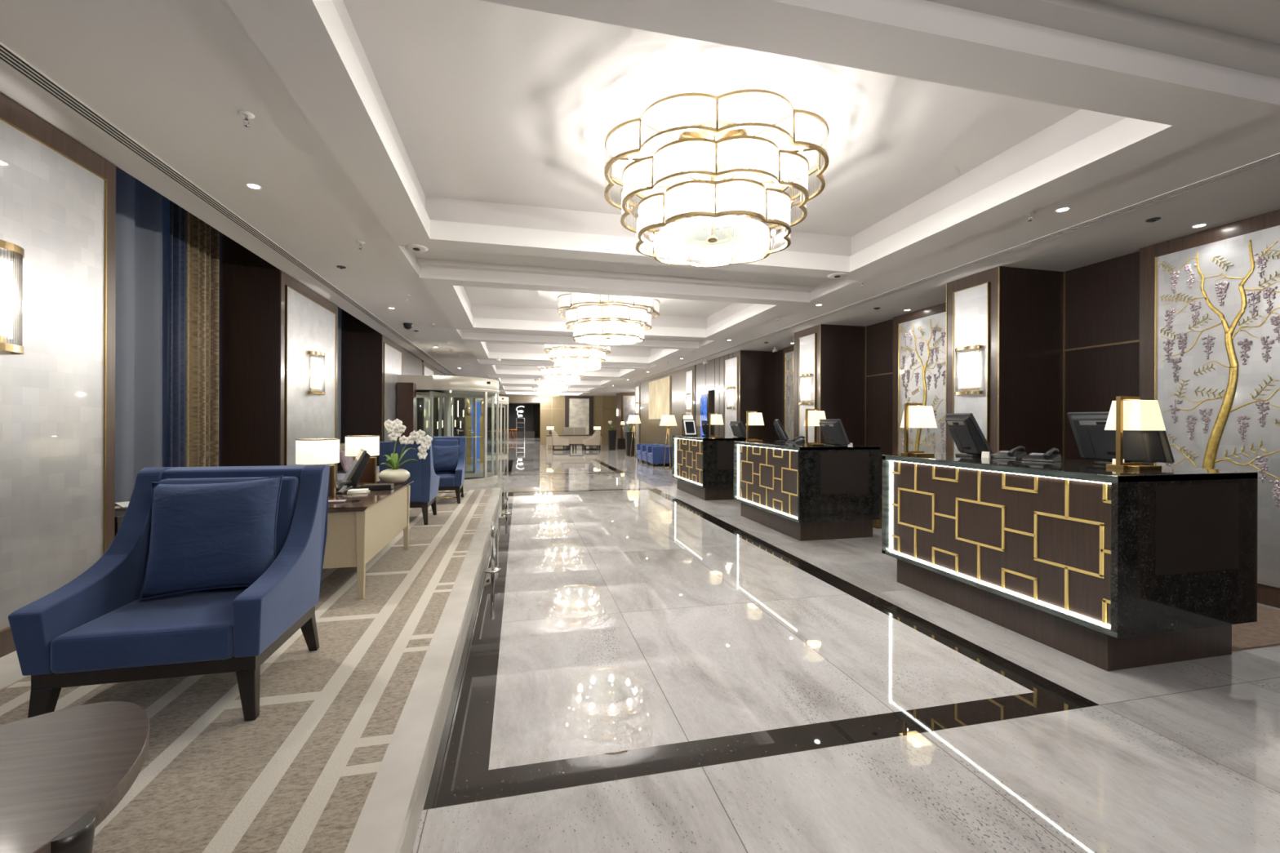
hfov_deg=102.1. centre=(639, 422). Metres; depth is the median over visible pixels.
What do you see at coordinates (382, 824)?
trim
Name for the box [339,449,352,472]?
pillow
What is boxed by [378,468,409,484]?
bowl
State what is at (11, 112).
trim
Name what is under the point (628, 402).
panel
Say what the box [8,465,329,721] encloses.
armchair
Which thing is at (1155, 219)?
ceiling sensor
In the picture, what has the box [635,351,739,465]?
wall
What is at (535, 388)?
chandelier
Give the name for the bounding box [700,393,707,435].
artwork
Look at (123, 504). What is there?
magazine
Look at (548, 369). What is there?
chandelier
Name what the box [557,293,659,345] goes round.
chandelier
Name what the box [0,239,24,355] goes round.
wall sconce
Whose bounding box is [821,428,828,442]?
vent grille
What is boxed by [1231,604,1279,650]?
rug
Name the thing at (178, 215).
curtain
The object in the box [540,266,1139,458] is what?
trim
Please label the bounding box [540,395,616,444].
wall
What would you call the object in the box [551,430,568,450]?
armchair
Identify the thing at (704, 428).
vent grille
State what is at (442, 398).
screen
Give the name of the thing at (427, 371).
wall panel
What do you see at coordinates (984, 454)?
card holder
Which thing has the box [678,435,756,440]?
countertop
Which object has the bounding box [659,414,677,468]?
floor lamp
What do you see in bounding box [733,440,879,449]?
countertop
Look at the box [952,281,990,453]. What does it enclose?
wall panel
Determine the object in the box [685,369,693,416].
wall panel
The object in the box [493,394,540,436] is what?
wall
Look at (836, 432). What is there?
vent grille
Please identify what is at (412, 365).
wall
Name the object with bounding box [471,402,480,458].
glass screen
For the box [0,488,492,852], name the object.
carpet
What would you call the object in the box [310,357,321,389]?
diffuser
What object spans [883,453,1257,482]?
countertop
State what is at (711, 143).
chandelier
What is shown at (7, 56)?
ceiling vent
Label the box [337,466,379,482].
seat cushion
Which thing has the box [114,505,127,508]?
magazine
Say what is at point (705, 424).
computer monitor
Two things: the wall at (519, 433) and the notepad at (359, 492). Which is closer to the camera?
the notepad at (359, 492)
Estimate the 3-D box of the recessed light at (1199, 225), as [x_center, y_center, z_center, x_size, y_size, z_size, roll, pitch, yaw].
[4.637,-1.628,4.285,0.094,0.006,0.094,0,0,-13]
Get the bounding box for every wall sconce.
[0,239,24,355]
[308,351,325,395]
[616,408,618,417]
[635,402,638,414]
[685,393,691,411]
[725,386,734,408]
[798,373,812,404]
[954,344,983,395]
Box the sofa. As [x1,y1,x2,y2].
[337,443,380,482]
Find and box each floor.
[0,650,26,689]
[412,436,1279,852]
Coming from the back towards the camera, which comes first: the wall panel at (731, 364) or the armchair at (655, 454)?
the armchair at (655, 454)
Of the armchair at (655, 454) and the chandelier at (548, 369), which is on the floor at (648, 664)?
the armchair at (655, 454)
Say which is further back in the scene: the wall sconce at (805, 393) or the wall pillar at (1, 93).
the wall sconce at (805, 393)
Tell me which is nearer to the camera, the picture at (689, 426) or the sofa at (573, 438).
the picture at (689, 426)
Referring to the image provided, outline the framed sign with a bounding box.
[681,419,697,435]
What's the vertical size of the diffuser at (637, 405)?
0.380 m
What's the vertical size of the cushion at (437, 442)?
0.545 m
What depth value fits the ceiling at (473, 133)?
3.37 m
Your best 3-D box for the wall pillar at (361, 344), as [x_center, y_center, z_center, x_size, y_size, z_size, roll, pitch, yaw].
[-5.531,-0.572,10.547,0.890,3.900,1.750,0,0,-13]
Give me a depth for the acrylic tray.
3.63 m
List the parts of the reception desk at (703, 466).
panel, inset panel, panel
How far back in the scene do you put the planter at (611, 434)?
25.80 m
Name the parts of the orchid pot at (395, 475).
flower, flower, flower, stem, flower, flower, flower, stem, flower, flower, flower, flower, flower, flower, flower, flower, flower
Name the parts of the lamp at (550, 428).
lamp shade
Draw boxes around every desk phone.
[785,435,804,443]
[990,445,1026,459]
[1021,447,1061,462]
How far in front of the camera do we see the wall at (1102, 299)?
5.38 m
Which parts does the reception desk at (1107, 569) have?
panel, panel, inset panel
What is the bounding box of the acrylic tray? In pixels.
[328,499,346,502]
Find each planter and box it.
[607,421,616,450]
[624,420,635,456]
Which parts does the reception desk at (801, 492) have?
panel, panel, inset panel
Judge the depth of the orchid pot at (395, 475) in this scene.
4.64 m
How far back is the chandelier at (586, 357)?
12.34 m
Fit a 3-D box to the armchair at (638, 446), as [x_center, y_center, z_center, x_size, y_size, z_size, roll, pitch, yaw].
[0.294,1.081,18.291,0.705,0.640,0.720,0,0,-13]
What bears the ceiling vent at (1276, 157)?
in the ceiling at (473, 133)
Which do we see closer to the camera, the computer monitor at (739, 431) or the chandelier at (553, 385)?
the computer monitor at (739, 431)
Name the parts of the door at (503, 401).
frame, rail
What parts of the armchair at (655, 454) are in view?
arm, arm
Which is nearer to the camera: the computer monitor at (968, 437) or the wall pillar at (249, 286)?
the computer monitor at (968, 437)
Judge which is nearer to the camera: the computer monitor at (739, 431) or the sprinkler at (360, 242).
the sprinkler at (360, 242)
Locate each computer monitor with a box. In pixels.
[341,448,370,488]
[701,420,715,436]
[729,421,746,438]
[773,419,788,442]
[818,418,849,447]
[945,413,992,457]
[1066,411,1174,465]
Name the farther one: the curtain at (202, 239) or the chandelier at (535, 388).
the chandelier at (535, 388)
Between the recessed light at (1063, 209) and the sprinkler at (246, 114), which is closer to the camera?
the sprinkler at (246, 114)
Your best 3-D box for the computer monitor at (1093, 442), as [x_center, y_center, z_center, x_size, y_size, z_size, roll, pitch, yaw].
[3.293,0.111,3.555,0.256,0.366,0.540,0,0,-16]
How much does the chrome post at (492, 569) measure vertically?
0.460 m
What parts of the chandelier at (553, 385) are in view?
spoke frame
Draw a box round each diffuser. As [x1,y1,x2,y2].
[0,257,13,338]
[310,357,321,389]
[635,404,638,413]
[686,395,690,408]
[727,389,733,406]
[800,377,810,400]
[958,351,979,388]
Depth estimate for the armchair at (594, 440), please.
25.90 m
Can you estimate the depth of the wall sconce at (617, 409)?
29.27 m
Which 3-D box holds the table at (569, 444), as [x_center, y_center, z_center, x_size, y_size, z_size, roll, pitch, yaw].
[-3.183,1.237,25.851,0.720,0.300,0.500,0,0,-13]
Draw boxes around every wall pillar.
[0,93,112,164]
[218,231,335,466]
[341,308,397,481]
[417,360,431,431]
[433,374,446,436]
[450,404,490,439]
[616,392,635,438]
[796,324,865,445]
[952,266,1063,458]
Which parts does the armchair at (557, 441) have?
frame, arm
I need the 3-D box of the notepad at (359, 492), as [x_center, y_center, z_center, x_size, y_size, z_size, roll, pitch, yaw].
[-2.242,0.555,4.120,0.140,0.012,0.110,0,0,-13]
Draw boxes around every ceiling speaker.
[404,244,427,252]
[827,272,847,278]
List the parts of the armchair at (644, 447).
arm, arm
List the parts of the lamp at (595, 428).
lamp shade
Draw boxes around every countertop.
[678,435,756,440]
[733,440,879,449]
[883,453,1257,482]
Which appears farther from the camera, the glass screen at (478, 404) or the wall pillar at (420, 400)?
the glass screen at (478, 404)
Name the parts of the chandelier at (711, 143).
glass panel, glass panel, glass panel, glass panel, glass panel, glass panel, glass panel, bulb, glass panel, glass panel, bulb, glass panel, glass panel, bulb, bulb, stem, spoke frame, spoke frame, spoke frame, bulb, glass panel, glass panel, bulb, bulb, glass panel, glass panel, glass panel, glass panel, glass panel, glass panel, bulb, glass panel, glass panel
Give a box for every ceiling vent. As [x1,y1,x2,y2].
[0,42,457,376]
[633,152,1279,382]
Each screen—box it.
[396,382,416,442]
[436,397,444,436]
[453,397,465,436]
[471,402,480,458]
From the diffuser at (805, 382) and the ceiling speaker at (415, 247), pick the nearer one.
the ceiling speaker at (415, 247)
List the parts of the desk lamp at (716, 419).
post, lamp shade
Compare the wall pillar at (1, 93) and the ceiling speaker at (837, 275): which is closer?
the wall pillar at (1, 93)
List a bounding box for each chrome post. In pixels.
[484,521,501,573]
[502,493,511,514]
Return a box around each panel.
[0,116,106,632]
[284,284,336,465]
[382,342,402,442]
[423,365,434,435]
[622,395,635,438]
[635,386,639,454]
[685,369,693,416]
[724,356,737,436]
[798,333,816,441]
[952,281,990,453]
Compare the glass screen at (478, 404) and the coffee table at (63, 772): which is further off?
the glass screen at (478, 404)
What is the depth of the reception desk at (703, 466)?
9.38 m
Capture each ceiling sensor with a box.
[336,265,346,269]
[1145,217,1160,222]
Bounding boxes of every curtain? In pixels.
[114,164,169,522]
[168,200,186,466]
[186,211,219,466]
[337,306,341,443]
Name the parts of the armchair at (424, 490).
arm, backrest, seat rail, leg, arm, leg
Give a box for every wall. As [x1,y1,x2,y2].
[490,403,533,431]
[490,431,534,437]
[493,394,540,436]
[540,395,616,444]
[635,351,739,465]
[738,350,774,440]
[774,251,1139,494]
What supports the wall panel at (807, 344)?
attached to the wall pillar at (842, 393)
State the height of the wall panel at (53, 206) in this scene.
2.581 m
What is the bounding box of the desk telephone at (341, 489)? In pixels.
[336,479,353,494]
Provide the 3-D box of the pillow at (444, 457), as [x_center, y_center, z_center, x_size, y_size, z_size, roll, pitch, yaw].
[-2.986,0.551,7.944,0.408,0.396,0.177,0,0,-16]
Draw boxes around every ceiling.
[0,0,1279,404]
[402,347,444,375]
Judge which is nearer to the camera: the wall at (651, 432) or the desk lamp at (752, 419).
the desk lamp at (752, 419)
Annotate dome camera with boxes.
[403,322,413,329]
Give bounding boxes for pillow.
[139,475,283,600]
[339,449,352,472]
[431,444,459,471]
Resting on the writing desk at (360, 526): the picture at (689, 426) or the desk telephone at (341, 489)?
the desk telephone at (341, 489)
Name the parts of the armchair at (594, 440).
arm, arm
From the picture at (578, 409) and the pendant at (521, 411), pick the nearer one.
the picture at (578, 409)
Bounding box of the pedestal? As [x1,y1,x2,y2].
[616,438,625,448]
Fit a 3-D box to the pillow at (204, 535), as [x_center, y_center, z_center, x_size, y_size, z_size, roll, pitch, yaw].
[-1.967,0.520,2.389,0.534,0.526,0.227,0,0,-19]
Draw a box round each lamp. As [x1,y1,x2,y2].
[295,438,339,497]
[345,435,379,484]
[546,426,554,435]
[593,426,600,431]
[626,414,640,457]
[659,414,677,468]
[681,413,693,435]
[708,413,723,438]
[746,411,764,441]
[804,408,826,445]
[900,403,937,456]
[1104,395,1165,470]
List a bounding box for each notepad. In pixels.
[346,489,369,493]
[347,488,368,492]
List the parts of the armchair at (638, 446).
arm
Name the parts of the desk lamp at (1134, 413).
post, lamp shade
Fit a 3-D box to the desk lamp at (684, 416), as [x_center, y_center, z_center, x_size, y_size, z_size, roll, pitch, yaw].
[0.998,0.057,10.929,0.238,0.455,0.206,0,0,-13]
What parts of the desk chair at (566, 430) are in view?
backrest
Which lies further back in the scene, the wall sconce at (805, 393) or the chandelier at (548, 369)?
the chandelier at (548, 369)
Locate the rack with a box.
[515,417,524,437]
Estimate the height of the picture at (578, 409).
3.000 m
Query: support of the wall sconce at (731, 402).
attached to the wall panel at (731, 364)
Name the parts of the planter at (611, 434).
pot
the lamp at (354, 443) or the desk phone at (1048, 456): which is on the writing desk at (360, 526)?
the lamp at (354, 443)
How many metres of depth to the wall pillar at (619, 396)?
28.91 m
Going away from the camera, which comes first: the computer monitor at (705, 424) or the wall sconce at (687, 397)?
the computer monitor at (705, 424)
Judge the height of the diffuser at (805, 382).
0.380 m
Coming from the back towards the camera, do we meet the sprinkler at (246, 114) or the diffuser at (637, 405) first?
the diffuser at (637, 405)
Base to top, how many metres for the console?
0.540 m
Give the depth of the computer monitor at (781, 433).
7.66 m
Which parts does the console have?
leg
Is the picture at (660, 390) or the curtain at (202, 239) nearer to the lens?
the curtain at (202, 239)
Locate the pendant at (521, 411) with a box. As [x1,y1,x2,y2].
[515,405,524,417]
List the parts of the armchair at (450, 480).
arm, seat, backrest, seat rail, leg, arm, leg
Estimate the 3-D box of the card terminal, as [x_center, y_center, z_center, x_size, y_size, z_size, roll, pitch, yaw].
[-2.190,0.539,4.317,0.230,0.045,0.120,0,0,-13]
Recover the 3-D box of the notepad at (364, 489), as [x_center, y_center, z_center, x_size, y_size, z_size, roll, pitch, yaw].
[-2.248,0.542,4.124,0.140,0.012,0.110,0,0,-25]
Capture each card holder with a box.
[981,451,990,457]
[1111,458,1124,463]
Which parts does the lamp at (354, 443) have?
lamp shade, brass frame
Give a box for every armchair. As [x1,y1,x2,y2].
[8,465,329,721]
[378,441,439,524]
[430,435,466,503]
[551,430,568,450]
[582,430,600,449]
[636,443,658,462]
[641,444,665,464]
[647,445,672,466]
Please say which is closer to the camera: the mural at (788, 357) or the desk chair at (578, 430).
the mural at (788, 357)
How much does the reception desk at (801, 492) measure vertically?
1.120 m
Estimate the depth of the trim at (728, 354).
13.31 m
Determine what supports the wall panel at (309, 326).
attached to the wall pillar at (249, 286)
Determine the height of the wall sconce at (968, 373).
0.530 m
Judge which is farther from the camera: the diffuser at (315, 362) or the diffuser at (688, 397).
the diffuser at (688, 397)
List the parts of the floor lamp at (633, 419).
lamp shade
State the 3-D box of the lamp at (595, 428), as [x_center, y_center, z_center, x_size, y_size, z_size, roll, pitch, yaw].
[-2.249,0.432,27.145,0.377,0.438,0.377,0,0,-13]
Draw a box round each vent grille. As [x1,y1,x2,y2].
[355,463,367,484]
[702,426,706,434]
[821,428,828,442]
[832,428,839,443]
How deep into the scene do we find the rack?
45.94 m
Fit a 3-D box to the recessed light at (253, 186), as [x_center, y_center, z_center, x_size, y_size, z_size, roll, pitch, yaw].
[-2.716,-1.658,3.635,0.094,0.006,0.094,0,0,-13]
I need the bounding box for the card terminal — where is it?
[360,483,394,490]
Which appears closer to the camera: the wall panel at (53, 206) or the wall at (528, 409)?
the wall panel at (53, 206)
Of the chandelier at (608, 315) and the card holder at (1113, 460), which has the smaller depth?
the card holder at (1113, 460)
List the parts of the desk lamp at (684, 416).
lamp shade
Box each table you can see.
[0,701,149,852]
[568,444,584,450]
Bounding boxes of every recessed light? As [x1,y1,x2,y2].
[245,182,262,190]
[1054,207,1070,213]
[1191,223,1207,228]
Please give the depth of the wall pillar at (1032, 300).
5.51 m
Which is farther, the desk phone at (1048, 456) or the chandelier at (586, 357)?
the chandelier at (586, 357)
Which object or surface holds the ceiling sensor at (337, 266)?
attached to the ceiling at (473, 133)
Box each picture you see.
[564,395,592,434]
[648,375,671,419]
[684,422,694,433]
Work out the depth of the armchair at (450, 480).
7.94 m
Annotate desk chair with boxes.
[562,426,573,448]
[574,426,586,448]
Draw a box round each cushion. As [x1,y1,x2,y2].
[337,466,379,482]
[434,440,458,474]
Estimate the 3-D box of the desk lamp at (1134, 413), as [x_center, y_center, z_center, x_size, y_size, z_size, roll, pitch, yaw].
[3.115,0.065,3.269,0.238,0.455,0.206,0,0,-13]
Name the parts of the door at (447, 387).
frame, frame, post, frame, rail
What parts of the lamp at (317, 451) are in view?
lamp shade, brass frame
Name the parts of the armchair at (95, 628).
leg, arm, seat, seat rail, backrest, leg, arm, leg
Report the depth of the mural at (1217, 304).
4.22 m
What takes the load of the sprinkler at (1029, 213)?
attached to the ceiling at (473, 133)
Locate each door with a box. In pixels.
[399,374,499,484]
[450,395,508,457]
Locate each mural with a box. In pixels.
[784,351,794,440]
[897,311,946,454]
[1154,225,1279,587]
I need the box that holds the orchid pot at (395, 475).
[378,418,432,484]
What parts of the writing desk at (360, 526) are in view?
panel, leg, modesty panel, leg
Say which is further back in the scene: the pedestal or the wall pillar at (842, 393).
the pedestal
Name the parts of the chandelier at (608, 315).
glass panel, glass panel, glass panel, glass panel, glass panel, spoke frame, stem, spoke frame, spoke frame, glass panel, glass panel, glass panel, glass panel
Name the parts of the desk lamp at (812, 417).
lamp shade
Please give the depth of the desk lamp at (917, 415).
4.46 m
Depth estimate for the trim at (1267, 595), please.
5.43 m
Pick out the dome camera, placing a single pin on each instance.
(407, 326)
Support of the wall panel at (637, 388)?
attached to the wall at (651, 432)
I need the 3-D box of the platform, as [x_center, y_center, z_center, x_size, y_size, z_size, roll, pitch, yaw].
[-2.520,1.292,2.352,3.164,0.196,13.720,0,0,-13]
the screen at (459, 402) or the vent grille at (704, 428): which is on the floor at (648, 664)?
the screen at (459, 402)
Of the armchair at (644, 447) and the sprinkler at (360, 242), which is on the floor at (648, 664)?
the armchair at (644, 447)
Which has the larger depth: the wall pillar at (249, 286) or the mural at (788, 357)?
the mural at (788, 357)
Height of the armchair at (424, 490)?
0.968 m
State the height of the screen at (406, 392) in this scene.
2.220 m
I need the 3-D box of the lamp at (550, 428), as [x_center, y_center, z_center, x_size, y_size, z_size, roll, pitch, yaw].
[-4.616,0.423,26.596,0.377,0.438,0.377,0,0,-13]
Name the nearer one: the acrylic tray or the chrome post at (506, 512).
the acrylic tray
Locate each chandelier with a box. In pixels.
[531,386,564,396]
[533,378,573,391]
[537,366,586,383]
[543,344,610,371]
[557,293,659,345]
[604,88,829,267]
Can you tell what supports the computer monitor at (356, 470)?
on the writing desk at (360, 526)
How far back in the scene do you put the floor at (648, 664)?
2.54 m
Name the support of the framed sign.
on the reception desk at (703, 466)
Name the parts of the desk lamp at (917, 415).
post, lamp shade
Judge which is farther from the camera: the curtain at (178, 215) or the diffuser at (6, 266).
the curtain at (178, 215)
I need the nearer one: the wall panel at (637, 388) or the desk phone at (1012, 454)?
the desk phone at (1012, 454)
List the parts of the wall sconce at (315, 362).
glass rod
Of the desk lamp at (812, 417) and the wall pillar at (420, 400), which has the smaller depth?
the desk lamp at (812, 417)
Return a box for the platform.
[400,493,500,852]
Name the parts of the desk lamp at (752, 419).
post, lamp shade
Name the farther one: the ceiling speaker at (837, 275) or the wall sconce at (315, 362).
the wall sconce at (315, 362)
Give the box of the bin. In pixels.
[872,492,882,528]
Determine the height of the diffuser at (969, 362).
0.380 m
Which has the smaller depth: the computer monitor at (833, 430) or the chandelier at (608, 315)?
the computer monitor at (833, 430)
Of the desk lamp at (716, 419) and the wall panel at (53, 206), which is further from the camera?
the desk lamp at (716, 419)
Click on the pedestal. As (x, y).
(620, 442)
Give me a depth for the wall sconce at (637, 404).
21.83 m
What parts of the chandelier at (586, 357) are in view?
spoke frame, spoke frame, spoke frame, glass panel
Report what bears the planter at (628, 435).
on the floor at (648, 664)
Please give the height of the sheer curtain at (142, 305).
3.670 m
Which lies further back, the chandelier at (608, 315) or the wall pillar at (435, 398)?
the wall pillar at (435, 398)
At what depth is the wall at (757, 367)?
11.86 m
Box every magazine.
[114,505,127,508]
[115,501,129,507]
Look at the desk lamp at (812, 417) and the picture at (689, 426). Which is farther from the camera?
the picture at (689, 426)
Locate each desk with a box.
[322,480,413,599]
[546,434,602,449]
[672,435,759,500]
[733,440,879,541]
[881,453,1257,671]
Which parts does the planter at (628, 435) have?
pot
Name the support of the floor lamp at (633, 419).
on the floor at (648, 664)
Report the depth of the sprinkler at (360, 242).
4.76 m
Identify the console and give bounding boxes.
[114,504,126,537]
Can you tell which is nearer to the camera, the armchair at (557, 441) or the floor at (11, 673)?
the floor at (11, 673)
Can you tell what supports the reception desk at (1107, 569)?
on the floor at (648, 664)
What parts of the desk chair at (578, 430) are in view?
backrest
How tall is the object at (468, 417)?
2.127 m
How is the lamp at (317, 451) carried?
on the writing desk at (360, 526)
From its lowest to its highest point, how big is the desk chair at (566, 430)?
1.120 m
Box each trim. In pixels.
[0,93,434,657]
[344,488,501,852]
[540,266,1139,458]
[640,354,728,435]
[782,208,1279,608]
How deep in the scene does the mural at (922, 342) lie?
7.39 m
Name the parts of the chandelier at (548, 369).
spoke frame, spoke frame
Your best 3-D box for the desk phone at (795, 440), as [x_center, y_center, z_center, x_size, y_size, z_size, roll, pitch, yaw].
[2.171,0.238,7.228,0.222,0.102,0.199,0,0,-30]
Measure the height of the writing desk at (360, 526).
0.630 m
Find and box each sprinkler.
[238,110,254,127]
[355,240,364,249]
[1024,211,1035,221]
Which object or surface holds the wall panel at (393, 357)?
attached to the wall pillar at (361, 344)
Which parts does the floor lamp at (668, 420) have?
leg, lamp shade, leg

